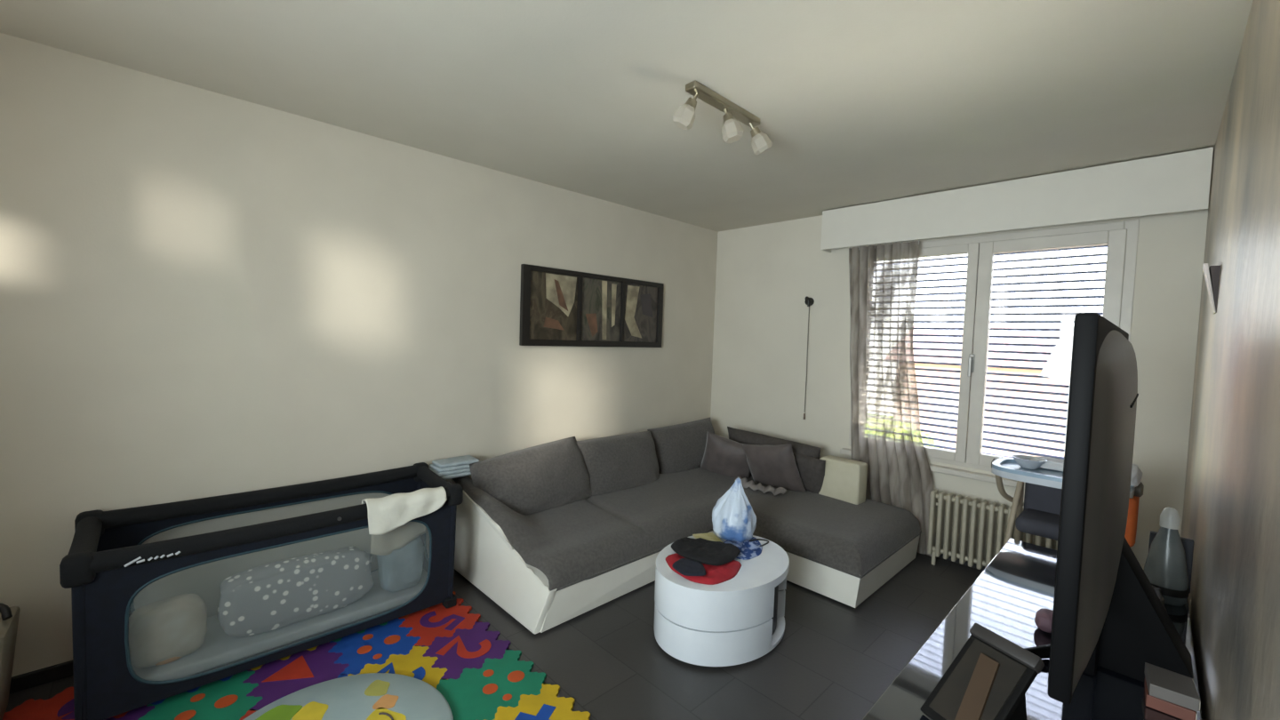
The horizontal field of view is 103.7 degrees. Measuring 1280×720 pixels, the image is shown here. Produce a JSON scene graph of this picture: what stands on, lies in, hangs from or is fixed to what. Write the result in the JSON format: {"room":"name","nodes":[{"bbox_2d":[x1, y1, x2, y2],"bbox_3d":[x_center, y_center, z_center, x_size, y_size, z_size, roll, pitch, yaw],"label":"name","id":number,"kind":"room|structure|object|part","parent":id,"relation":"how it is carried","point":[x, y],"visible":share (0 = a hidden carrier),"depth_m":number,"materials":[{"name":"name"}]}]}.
{"room":"living room","nodes":[
{"label":"living room","id":0,"kind":"room"},
{"bbox_2d":[0,32,717,677],"bbox_3d":[-1.255,0.000,3.148,5.570,2.850,0.200,-1,4,-44],"label":"wall","id":1,"kind":"structure","parent":0,"point":[204,293],"depth_m":2.41,"materials":[{"name":"white paint"}]},
{"bbox_2d":[8,659,73,694],"bbox_3d":[-1.202,1.249,3.143,5.220,0.060,0.020,-1,4,-44],"label":"baseboard","id":2,"kind":"structure","parent":1,"relation":"attached to","point":[50,674],"depth_m":2.00,"materials":[{"name":"black wood"}]},
{"bbox_2d":[519,264,663,347],"bbox_3d":[-0.308,-0.377,3.870,1.370,0.550,0.035,-1,4,-44],"label":"framed picture","id":3,"kind":"object","parent":1,"relation":"attached to","point":[561,308],"visible":1,"depth_m":3.78,"materials":[{"name":"wood"}]},
{"bbox_3d":[-0.616,-0.379,3.584,0.410,0.470,0.010,-1,4,-44],"label":"picture panel","id":4,"kind":"part","parent":3,"relation":"part of","materials":[{"name":"paper"}]},
{"bbox_3d":[-0.303,-0.383,3.886,0.400,0.470,0.010,-1,4,-44],"label":"picture panel","id":5,"kind":"part","parent":3,"relation":"part of","materials":[{"name":"paper"}]},
{"bbox_3d":[0.002,-0.386,4.181,0.390,0.470,0.010,-1,4,-44],"label":"picture panel","id":6,"kind":"part","parent":3,"relation":"part of","materials":[{"name":"grey paper"}]},
{"bbox_2d":[4,552,983,719],"bbox_3d":[-0.134,1.442,2.003,5.570,0.150,3.560,-1,4,-44],"label":"floor","id":7,"kind":"structure","parent":0,"point":[833,660],"depth_m":2.31,"materials":[{"name":"tile"}]},
{"bbox_2d":[1,591,590,719],"bbox_3d":[-1.333,1.330,1.782,1.844,0.014,1.544,-1,4,-44],"label":"play mat","id":8,"kind":"object","parent":7,"relation":"on","point":[502,682],"depth_m":2.10,"materials":[{"name":"multicoloured rubber"}]},
{"bbox_2d":[0,602,20,719],"bbox_3d":[-2.364,1.075,1.690,0.329,0.437,0.310,-1,4,-44],"label":"bin","id":9,"kind":"object","parent":8,"relation":"on","point":[9,616],"visible":1,"depth_m":1.78,"materials":[{"name":"white plastic"}]},
{"bbox_3d":[-2.386,0.890,1.722,0.337,0.072,0.048,1,3,-26],"label":"handle","id":10,"kind":"part","parent":9,"relation":"part of","materials":[{"name":"black plastic"}]},
{"bbox_2d":[59,462,463,719],"bbox_3d":[-1.597,0.954,2.325,1.380,0.673,0.528,-1,4,-44],"label":"crib","id":11,"kind":"object","parent":8,"relation":"on","point":[107,564],"visible":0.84,"depth_m":2.02,"materials":[{"name":"black fabric"}]},
{"bbox_3d":[-1.920,0.991,1.725,0.034,0.517,0.062,-1,4,-44],"label":"corner post","id":12,"kind":"part","parent":11,"relation":"part of","materials":[{"name":"blue fabric"}]},
{"bbox_3d":[-2.070,0.970,1.875,0.006,0.585,0.445,-1,4,-44],"label":"panel","id":13,"kind":"part","parent":11,"relation":"part of","materials":[{"name":"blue fabric"}]},
{"bbox_3d":[-2.057,0.674,1.862,0.070,0.090,0.456,-1,4,-44],"label":"rail","id":14,"kind":"part","parent":11,"relation":"part of","materials":[{"name":"black fabric"}]},
{"bbox_3d":[-1.756,0.952,2.490,1.300,0.585,0.006,-1,4,-44],"label":"panel","id":15,"kind":"part","parent":11,"relation":"part of","materials":[{"name":"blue fabric"}]},
{"bbox_3d":[-1.741,0.650,2.471,1.302,0.078,0.070,-1,4,-44],"label":"rail","id":16,"kind":"part","parent":11,"relation":"part of","materials":[{"name":"black fabric"}]},
{"bbox_3d":[-1.433,0.695,2.152,1.302,0.078,0.070,-1,4,-44],"label":"rail","id":17,"kind":"part","parent":11,"relation":"part of","materials":[{"name":"black fabric"}]},
{"bbox_2d":[130,568,427,680],"bbox_3d":[-1.622,1.198,2.353,1.240,0.050,0.385,-1,4,-44],"label":"mattress","id":18,"kind":"object","parent":11,"relation":"on","point":[219,648],"visible":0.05,"depth_m":2.16,"materials":[{"name":"grey fabric"}]},
{"bbox_2d":[128,593,207,668],"bbox_3d":[-1.865,1.062,1.985,0.234,0.234,0.142,-1,4,-44],"label":"pillow","id":19,"kind":"object","parent":18,"relation":"on","point":[164,629],"visible":0.88,"depth_m":1.94,"materials":[{"name":"white fabric"}]},
{"bbox_2d":[155,656,181,665],"bbox_3d":[-1.851,1.155,1.971,0.101,0.057,0.070,-1,4,-44],"label":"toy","id":20,"kind":"object","parent":18,"relation":"on","point":[171,660],"visible":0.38,"depth_m":1.95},
{"bbox_2d":[216,546,374,637],"bbox_3d":[-1.535,1.035,2.294,0.600,0.282,0.157,-1,4,-44],"label":"pillow","id":21,"kind":"object","parent":18,"relation":"on","point":[269,596],"visible":1,"depth_m":2.21,"materials":[{"name":"fabric"}]},
{"bbox_2d":[376,536,424,591],"bbox_3d":[-1.238,1.028,2.590,0.215,0.288,0.171,-1,4,-44],"label":"pillow","id":22,"kind":"object","parent":18,"relation":"on","point":[401,569],"visible":0.7,"depth_m":2.53,"materials":[{"name":"grey fabric"}]},
{"bbox_2d":[370,521,427,555],"bbox_3d":[-1.189,0.833,2.498,0.270,0.250,0.035,-1,4,-44],"label":"hanging muslin","id":23,"kind":"object","parent":11,"relation":"hanging from","point":[384,544],"visible":0.42,"depth_m":2.50,"materials":[{"name":"white fabric"}]},
{"bbox_2d":[361,486,446,535],"bbox_3d":[-1.138,0.721,2.437,0.361,0.161,0.113,-1,4,-44],"label":"cloth","id":24,"kind":"object","parent":11,"relation":"on","point":[386,514],"visible":1,"depth_m":2.38,"materials":[{"name":"fabric"}]},
{"bbox_3d":[-1.287,0.957,2.940,0.034,0.515,0.032,-1,4,-44],"label":"corner post","id":25,"kind":"part","parent":11,"relation":"part of","materials":[{"name":"fabric"}]},
{"bbox_3d":[-1.122,0.664,2.766,0.070,0.090,0.456,-1,4,-44],"label":"rail","id":26,"kind":"part","parent":11,"relation":"part of","materials":[{"name":"black fabric"}]},
{"bbox_3d":[-1.130,0.960,2.782,0.006,0.585,0.445,-1,4,-44],"label":"panel","id":27,"kind":"part","parent":11,"relation":"part of","materials":[{"name":"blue fabric"}]},
{"bbox_3d":[-0.985,0.981,2.628,0.034,0.517,0.062,-1,4,-44],"label":"corner post","id":28,"kind":"part","parent":11,"relation":"part of","materials":[{"name":"blue fabric"}]},
{"bbox_2d":[448,467,921,633],"bbox_3d":[0.362,1.026,3.256,2.450,0.599,1.945,-1,4,-44],"label":"sofa","id":29,"kind":"object","parent":7,"relation":"on","point":[547,569],"visible":0.59,"depth_m":2.93,"materials":[{"name":"grey fabric"}]},
{"bbox_2d":[428,455,479,479],"bbox_3d":[-1.109,0.638,3.011,0.300,0.086,0.190,-1,4,-44],"label":"folded blanket","id":30,"kind":"object","parent":29,"relation":"on","point":[455,467],"visible":0.62,"depth_m":2.95,"materials":[{"name":"fabric"}]},
{"bbox_3d":[-0.796,1.018,2.791,0.138,0.550,1.004,-1,4,-44],"label":"panel","id":31,"kind":"part","parent":29,"relation":"part of","materials":[{"name":"white leather"}]},
{"bbox_2d":[469,436,591,515],"bbox_3d":[-0.669,0.777,3.219,0.305,0.472,0.808,4,4,43],"label":"cushion","id":32,"kind":"object","parent":29,"relation":"on","point":[541,477],"visible":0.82,"depth_m":3.12,"materials":[{"name":"grey fabric"}]},
{"bbox_2d":[576,430,659,495],"bbox_3d":[-0.159,0.781,3.728,0.788,0.422,0.296,0,3,-40],"label":"cushion","id":33,"kind":"object","parent":29,"relation":"on","point":[619,462],"visible":0.76,"depth_m":3.61,"materials":[{"name":"grey fabric"}]},
{"bbox_2d":[647,417,714,473],"bbox_3d":[0.389,0.758,4.312,0.785,0.462,0.270,0,3,-38],"label":"cushion","id":34,"kind":"object","parent":29,"relation":"on","point":[679,447],"visible":0.68,"depth_m":4.16,"materials":[{"name":"grey fabric"}]},
{"bbox_2d":[700,431,751,478],"bbox_3d":[0.725,0.827,4.152,0.519,0.484,0.216,3,3,17],"label":"throw pillow","id":35,"kind":"object","parent":29,"relation":"on","point":[724,456],"visible":0.75,"depth_m":4.08,"materials":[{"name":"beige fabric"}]},
{"bbox_2d":[734,474,787,495],"bbox_3d":[0.888,0.949,3.788,0.131,0.059,0.425,-1,4,-44],"label":"cloth","id":36,"kind":"object","parent":29,"relation":"on","point":[746,484],"visible":0.89,"depth_m":3.74,"materials":[{"name":"fabric"}]},
{"bbox_2d":[741,443,806,492],"bbox_3d":[1.032,0.838,3.906,0.206,0.469,0.518,0,3,-41],"label":"throw pillow","id":37,"kind":"object","parent":29,"relation":"on","point":[774,466],"visible":0.88,"depth_m":3.81,"materials":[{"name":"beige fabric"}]},
{"bbox_2d":[727,426,820,474],"bbox_3d":[1.078,0.810,4.116,0.231,0.418,0.876,0,4,-42],"label":"cushion","id":38,"kind":"object","parent":29,"relation":"on","point":[741,436],"visible":0.2,"depth_m":4.06,"materials":[{"name":"grey fabric"}]},
{"bbox_2d":[792,452,825,493],"bbox_3d":[1.277,0.866,3.811,0.148,0.331,0.321,0,3,-38],"label":"throw pillow","id":39,"kind":"object","parent":29,"relation":"on","point":[812,470],"visible":0.69,"depth_m":3.73,"materials":[{"name":"grey fabric"}]},
{"bbox_2d":[818,455,867,504],"bbox_3d":[1.476,0.869,3.662,0.140,0.290,0.300,0,3,-41],"label":"cushion","id":40,"kind":"object","parent":29,"relation":"on","point":[844,479],"visible":0.98,"depth_m":3.58,"materials":[{"name":"beige fabric"}]},
{"bbox_2d":[653,532,789,666],"bbox_3d":[0.415,1.180,2.548,0.770,0.360,0.590,-1,4,-44],"label":"coffee table","id":41,"kind":"object","parent":7,"relation":"on","point":[739,620],"visible":0.84,"depth_m":2.26,"materials":[{"name":"white paint"}]},
{"bbox_2d":[665,552,741,584],"bbox_3d":[0.290,0.986,2.404,0.371,0.031,0.279,3,3,15],"label":"shirt","id":42,"kind":"object","parent":41,"relation":"on","point":[715,574],"visible":0.41,"depth_m":2.35,"materials":[{"name":"fabric"}]},
{"bbox_2d":[672,558,706,575],"bbox_3d":[0.234,0.968,2.355,0.150,0.015,0.182,-1,4,-44],"label":"shirt","id":43,"kind":"object","parent":42,"relation":"on","point":[685,566],"visible":1,"depth_m":2.34,"materials":[{"name":"black fabric"}]},
{"bbox_2d":[671,536,740,566],"bbox_3d":[0.317,0.945,2.527,0.338,0.040,0.252,3,3,24],"label":"shirt","id":44,"kind":"object","parent":42,"relation":"on","point":[701,550],"visible":1,"depth_m":2.49,"materials":[{"name":"black fabric"}]},
{"bbox_2d":[692,532,722,542],"bbox_3d":[0.372,0.982,2.742,0.124,0.014,0.154,1,3,-16],"label":"booklet","id":45,"kind":"object","parent":41,"relation":"on","point":[710,536],"visible":0.54,"depth_m":2.77,"materials":[{"name":"white paper"}]},
{"bbox_3d":[0.410,1.333,2.555,0.762,0.017,0.582,-1,4,-44],"label":"plate","id":46,"kind":"part","parent":41,"relation":"part of","materials":[{"name":"white paint"}]},
{"bbox_2d":[723,536,762,559],"bbox_3d":[0.552,0.985,2.688,0.304,0.024,0.238,-1,4,-44],"label":"scarf","id":47,"kind":"object","parent":41,"relation":"on","point":[748,549],"visible":0.72,"depth_m":2.64,"materials":[{"name":"fabric"}]},
{"bbox_2d":[712,477,756,542],"bbox_3d":[0.522,0.815,2.790,0.247,0.334,0.240,2,3,-2],"label":"plastic bag","id":48,"kind":"object","parent":47,"relation":"on","point":[733,517],"visible":1,"depth_m":2.71,"materials":[{"name":"white plastic"}]},
{"bbox_2d":[748,538,768,546],"bbox_3d":[0.654,0.980,2.702,0.140,0.040,0.049,1,3,-27],"label":"lead","id":49,"kind":"object","parent":41,"relation":"on","point":[755,539],"visible":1,"depth_m":2.70,"materials":[{"name":"black plastic"}]},
{"bbox_2d":[927,488,1057,569],"bbox_3d":[2.286,1.146,3.130,0.190,0.500,0.850,-1,4,-44],"label":"radiator","id":50,"kind":"object","parent":7,"relation":"on","point":[937,549],"visible":0.52,"depth_m":3.22,"materials":[{"name":"metal"}]},
{"bbox_2d":[862,538,1201,719],"bbox_3d":[1.161,1.125,1.430,1.840,0.620,0.545,-1,4,-44],"label":"tv stand","id":51,"kind":"object","parent":7,"relation":"on","point":[1005,599],"visible":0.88,"depth_m":1.44,"materials":[{"name":"black paint"}]},
{"bbox_2d":[920,623,1044,719],"bbox_3d":[0.756,0.723,1.117,0.208,0.182,0.144,1,3,-22],"label":"photo frame","id":52,"kind":"object","parent":51,"relation":"on","point":[990,677],"visible":1,"depth_m":1.11,"materials":[{"name":"black wood"}]},
{"bbox_3d":[0.830,0.652,1.142,0.037,0.037,0.144,1,3,-22],"label":"rail","id":53,"kind":"part","parent":52,"relation":"part of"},
{"bbox_3d":[0.768,0.744,1.123,0.180,0.142,0.082,1,3,-22],"label":"support leg","id":54,"kind":"part","parent":52,"relation":"part of","materials":[{"name":"black wood"}]},
{"bbox_2d":[1034,608,1052,632],"bbox_3d":[1.229,0.785,1.514,0.090,0.055,0.061,-1,4,-44],"label":"toy","id":55,"kind":"object","parent":51,"relation":"on","point":[1044,617],"visible":0.62,"depth_m":1.50,"materials":[{"name":"plastic"}]},
{"bbox_2d":[1024,312,1193,704],"bbox_3d":[1.235,0.367,1.307,1.185,0.910,0.312,0,3,-34],"label":"television","id":56,"kind":"object","parent":51,"relation":"on","point":[1108,613],"visible":1,"depth_m":0.94,"materials":[{"name":"plastic"}]},
{"bbox_2d":[1152,585,1166,610],"bbox_3d":[1.656,0.784,1.632,0.250,0.074,0.077,-1,4,-44],"label":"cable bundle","id":57,"kind":"object","parent":51,"relation":"on","point":[1157,590],"visible":0.2,"depth_m":1.63,"materials":[{"name":"grey plastic"}]},
{"bbox_2d":[1143,507,1189,606],"bbox_3d":[1.813,0.665,1.729,0.114,0.316,0.114,-1,4,-44],"label":"plastic bottle","id":58,"kind":"object","parent":51,"relation":"on","point":[1165,564],"visible":0.85,"depth_m":1.70,"materials":[{"name":"grey plastic"}]},
{"bbox_2d":[1144,677,1197,719],"bbox_3d":[1.288,0.813,1.224,0.082,0.029,0.152,4,4,44],"label":"book","id":59,"kind":"object","parent":51,"relation":"on","point":[1168,708],"visible":0.44,"depth_m":1.17,"materials":[{"name":"pink paper"}]},
{"bbox_2d":[1144,662,1200,711],"bbox_3d":[1.289,0.783,1.223,0.082,0.029,0.152,4,3,41],"label":"book","id":60,"kind":"object","parent":59,"relation":"on","point":[1163,684],"visible":0.68,"depth_m":1.19,"materials":[{"name":"grey paper"}]},
{"bbox_2d":[1148,530,1194,593],"bbox_3d":[1.911,0.728,1.815,0.024,0.190,0.110,-1,4,-44],"label":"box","id":61,"kind":"object","parent":51,"relation":"on","point":[1188,543],"visible":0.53,"depth_m":1.77,"materials":[{"name":"plastic"}]},
{"bbox_2d":[991,457,1143,546],"bbox_3d":[2.074,0.973,2.500,0.623,0.897,0.564,-1,4,-44],"label":"high chair","id":62,"kind":"object","parent":7,"relation":"on","point":[1040,516],"visible":0.47,"depth_m":2.51,"materials":[{"name":"plastic"}]},
{"bbox_3d":[1.944,0.677,2.658,0.341,0.242,0.049,0,3,-33],"label":"armrest","id":63,"kind":"part","parent":62,"relation":"part of","materials":[{"name":"beige wood"}]},
{"bbox_3d":[1.877,1.006,2.573,0.326,0.809,0.029,0,3,-38],"label":"leg","id":64,"kind":"part","parent":62,"relation":"part of","materials":[{"name":"beige wood"}]},
{"bbox_3d":[2.072,1.004,2.760,0.028,0.808,0.266,4,3,39],"label":"leg","id":65,"kind":"part","parent":62,"relation":"part of","materials":[{"name":"beige wood"}]},
{"bbox_2d":[1011,454,1047,469],"bbox_3d":[1.919,0.508,2.481,0.140,0.050,0.140,-1,4,-44],"label":"bowl","id":66,"kind":"object","parent":62,"relation":"on","point":[1024,461],"visible":1,"depth_m":2.45,"materials":[{"name":"white ceramic"}]},
{"bbox_3d":[2.099,0.837,2.514,0.260,0.080,0.330,-1,4,-44],"label":"seat","id":67,"kind":"part","parent":62,"relation":"part of","materials":[{"name":"fabric"}]},
{"bbox_3d":[2.190,0.706,2.591,0.060,0.300,0.330,-1,4,-44],"label":"backrest","id":68,"kind":"part","parent":62,"relation":"part of","materials":[{"name":"fabric"}]},
{"bbox_2d":[1029,456,1063,471],"bbox_3d":[2.033,0.510,2.467,0.110,0.054,0.213,-1,4,-44],"label":"cloth","id":69,"kind":"object","parent":62,"relation":"on","point":[1052,463],"visible":0.48,"depth_m":2.44,"materials":[{"name":"white fabric"}]},
{"bbox_2d":[991,457,1134,497],"bbox_3d":[1.987,0.550,2.382,0.340,0.048,0.510,-1,4,-44],"label":"tray","id":70,"kind":"object","parent":62,"relation":"on","point":[1005,468],"depth_m":2.37,"materials":[{"name":"white plastic"}]},
{"bbox_2d":[1130,464,1142,487],"bbox_3d":[2.144,0.504,2.216,0.153,0.109,0.100,-1,4,-44],"label":"bib","id":71,"kind":"object","parent":62,"relation":"on","point":[1136,472],"visible":0.36,"depth_m":2.16,"materials":[{"name":"fabric"}]},
{"bbox_2d":[0,0,1253,231],"bbox_3d":[-0.044,-1.229,1.882,5.570,0.200,3.560,-1,4,-44],"label":"ceiling","id":72,"kind":"structure","parent":0,"point":[858,102],"depth_m":2.00,"materials":[{"name":"white paint"}]},
{"bbox_2d":[672,80,772,154],"bbox_3d":[0.386,-1.044,2.212,0.558,0.171,0.131,0,3,-36],"label":"ceiling spotlight","id":73,"kind":"object","parent":72,"relation":"attached to","point":[684,117],"visible":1,"depth_m":2.17,"materials":[{"name":"silver metal"}]},
{"bbox_3d":[0.183,-1.011,2.091,0.084,0.095,0.096,-1,4,-44],"label":"lamp shade","id":74,"kind":"part","parent":73,"relation":"part of","materials":[{"name":"white glass"}]},
{"bbox_2d":[684,97,697,110],"bbox_3d":[0.209,-1.060,2.082,0.052,0.047,0.054,-1,4,-44],"label":"socket","id":75,"kind":"object","parent":73,"relation":"attached to","point":[691,104],"depth_m":2.06,"materials":[{"name":"silver metal"}]},
{"bbox_3d":[0.229,-1.085,2.077,0.032,0.040,0.016,3,3,15],"label":"swivel arm","id":76,"kind":"part","parent":73,"relation":"part of","materials":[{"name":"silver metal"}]},
{"bbox_2d":[722,112,734,123],"bbox_3d":[0.391,-1.059,2.204,0.051,0.042,0.051,-1,4,-44],"label":"socket","id":77,"kind":"object","parent":73,"relation":"attached to","point":[728,118],"depth_m":2.18,"materials":[{"name":"silver metal"}]},
{"bbox_3d":[0.406,-1.005,2.204,0.092,0.094,0.083,-1,4,-44],"label":"lamp shade","id":78,"kind":"part","parent":73,"relation":"part of","materials":[{"name":"white glass"}]},
{"bbox_3d":[0.521,-1.087,2.340,0.035,0.041,0.016,1,3,-10],"label":"swivel arm","id":79,"kind":"part","parent":73,"relation":"part of","materials":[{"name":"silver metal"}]},
{"bbox_2d":[750,127,761,137],"bbox_3d":[0.542,-1.061,2.345,0.054,0.049,0.053,-1,4,-44],"label":"socket","id":80,"kind":"object","parent":73,"relation":"attached to","point":[756,132],"depth_m":2.32,"materials":[{"name":"silver metal"}]},
{"bbox_3d":[0.569,-1.012,2.352,0.096,0.096,0.084,-1,4,-44],"label":"lamp shade","id":81,"kind":"part","parent":73,"relation":"part of","materials":[{"name":"white glass"}]},
{"bbox_2d":[710,209,1207,568],"bbox_3d":[1.859,0.098,3.826,0.150,2.500,3.160,-1,4,-44],"label":"wall","id":82,"kind":"structure","parent":0,"point":[765,273],"depth_m":4.04,"materials":[{"name":"white paint"}]},
{"bbox_2d":[802,296,814,419],"bbox_3d":[1.373,-0.015,4.172,0.067,1.022,0.072,-1,4,-44],"label":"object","id":83,"kind":"object","parent":82,"relation":"attached to","point":[809,301],"visible":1,"depth_m":4.15,"materials":[{"name":"black plastic"}]},
{"bbox_3d":[1.386,-0.009,4.171,0.008,0.890,0.016,4,3,35],"label":"cord","id":84,"kind":"part","parent":83,"relation":"part of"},
{"bbox_3d":[1.380,-0.481,4.148,0.034,0.088,0.072,1,3,-9],"label":"knob","id":85,"kind":"part","parent":83,"relation":"part of","materials":[{"name":"black plastic"}]},
{"bbox_3d":[1.398,-0.483,4.157,0.045,0.068,0.068,-1,4,-44],"label":"wall plate","id":86,"kind":"part","parent":83,"relation":"part of","materials":[{"name":"black plastic"}]},
{"bbox_2d":[840,448,1025,488],"bbox_3d":[2.153,0.760,3.374,0.064,0.040,1.630,-1,4,-44],"label":"windowsill","id":87,"kind":"structure","parent":82,"relation":"attached to","point":[971,475],"depth_m":3.33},
{"bbox_2d":[938,553,985,570],"bbox_3d":[1.765,1.317,3.818,0.015,0.060,3.138,-1,4,-44],"label":"baseboard","id":88,"kind":"structure","parent":82,"relation":"attached to","point":[974,565],"depth_m":3.38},
{"bbox_2d":[848,219,1139,471],"bbox_3d":[2.198,-0.050,3.362,0.126,1.540,1.540,-1,4,-44],"label":"window","id":89,"kind":"structure","parent":82,"relation":"in","point":[1121,238],"depth_m":3.29,"materials":[{"name":"white plastic"}]},
{"bbox_3d":[2.184,0.037,3.320,0.046,0.150,0.030,-1,4,-44],"label":"handle","id":90,"kind":"part","parent":89,"relation":"part of","materials":[{"name":"silver metal"}]},
{"bbox_2d":[912,245,1107,459],"bbox_3d":[2.294,-0.071,3.453,0.060,1.560,1.494,-1,4,-44],"label":"slat blind","id":91,"kind":"object","parent":89,"relation":"attached to","point":[1100,255],"visible":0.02,"depth_m":3.27,"materials":[{"name":"white plastic"}]},
{"bbox_3d":[2.175,-0.073,3.540,0.002,1.510,0.002,-1,4,-44],"label":"ladder cord","id":92,"kind":"part","parent":91,"relation":"part of","materials":[{"name":"white fabric"}]},
{"bbox_3d":[2.390,-0.056,3.317,0.002,1.510,0.002,-1,4,-44],"label":"ladder cord","id":93,"kind":"part","parent":91,"relation":"part of","materials":[{"name":"white fabric"}]},
{"bbox_3d":[2.668,-0.034,3.030,0.002,1.510,0.002,-1,4,-44],"label":"ladder cord","id":94,"kind":"part","parent":91,"relation":"part of","materials":[{"name":"white fabric"}]},
{"bbox_2d":[820,147,1213,252],"bbox_3d":[2.176,-0.957,3.263,0.156,0.300,2.020,-1,4,-44],"label":"box","id":95,"kind":"object","parent":82,"relation":"attached to","point":[1177,182],"visible":1,"depth_m":2.97,"materials":[{"name":"paint"}]},
{"bbox_2d":[848,240,936,557],"bbox_3d":[1.811,0.116,3.621,0.079,2.420,0.715,-1,4,-43],"label":"curtain","id":96,"kind":"object","parent":95,"relation":"hanging from","point":[885,432],"visible":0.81,"depth_m":3.63,"materials":[{"name":"grey fabric"}]},
{"bbox_2d":[1180,0,1279,719],"bbox_3d":[1.077,0.188,0.736,5.570,2.850,0.200,-1,4,-44],"label":"wall","id":97,"kind":"structure","parent":0,"point":[1231,513],"depth_m":1.14,"materials":[{"name":"paint"}]},
{"bbox_2d":[1202,263,1220,313],"bbox_3d":[2.062,-0.257,1.821,0.100,0.175,0.040,-1,4,-44],"label":"wall ornament","id":98,"kind":"object","parent":97,"relation":"attached to","point":[1212,274],"visible":1,"depth_m":1.78,"materials":[{"name":"grey metal"}]},
{"bbox_3d":[2.067,-0.251,1.815,0.100,0.165,0.024,-1,4,-44],"label":"dark plate","id":99,"kind":"part","parent":98,"relation":"part of","materials":[{"name":"grey metal"}]},
{"label":"outside","id":100,"kind":"structure","parent":0,"visible":0},
{"bbox_3d":[13.544,4.095,14.811,24.000,0.100,26.000,-1,4,-44],"label":"ground","id":101,"kind":"structure","parent":100,"visible":0},
{"bbox_2d":[920,431,940,448],"bbox_3d":[4.215,2.485,8.632,1.727,3.155,2.743,-1,4,-44],"label":"bush","id":102,"kind":"object","parent":101,"relation":"on","point":[926,441],"visible":0.02,"depth_m":8.21,"materials":[{"name":"green plant"}]},
{"bbox_2d":[912,325,1073,456],"bbox_3d":[17.575,1.440,17.806,7.200,5.200,14.800,-1,4,-44],"label":"house","id":103,"kind":"structure","parent":101,"relation":"on","point":[1057,365],"depth_m":18.27,"materials":[{"name":"tile"}]},
{"bbox_3d":[-1.017,1.345,1.671,0.344,0.014,0.344,-1,4,-44],"label":"tile","id":104,"kind":"structure","parent":0,"visible":0},
{"bbox_2d":[243,672,453,719],"bbox_3d":[-1.051,1.317,1.678,0.804,0.040,0.804,-1,4,-44],"label":"play mat","id":105,"kind":"object","parent":104,"relation":"on","point":[372,696],"visible":1,"depth_m":1.90,"materials":[{"name":"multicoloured fabric"}]}
]}

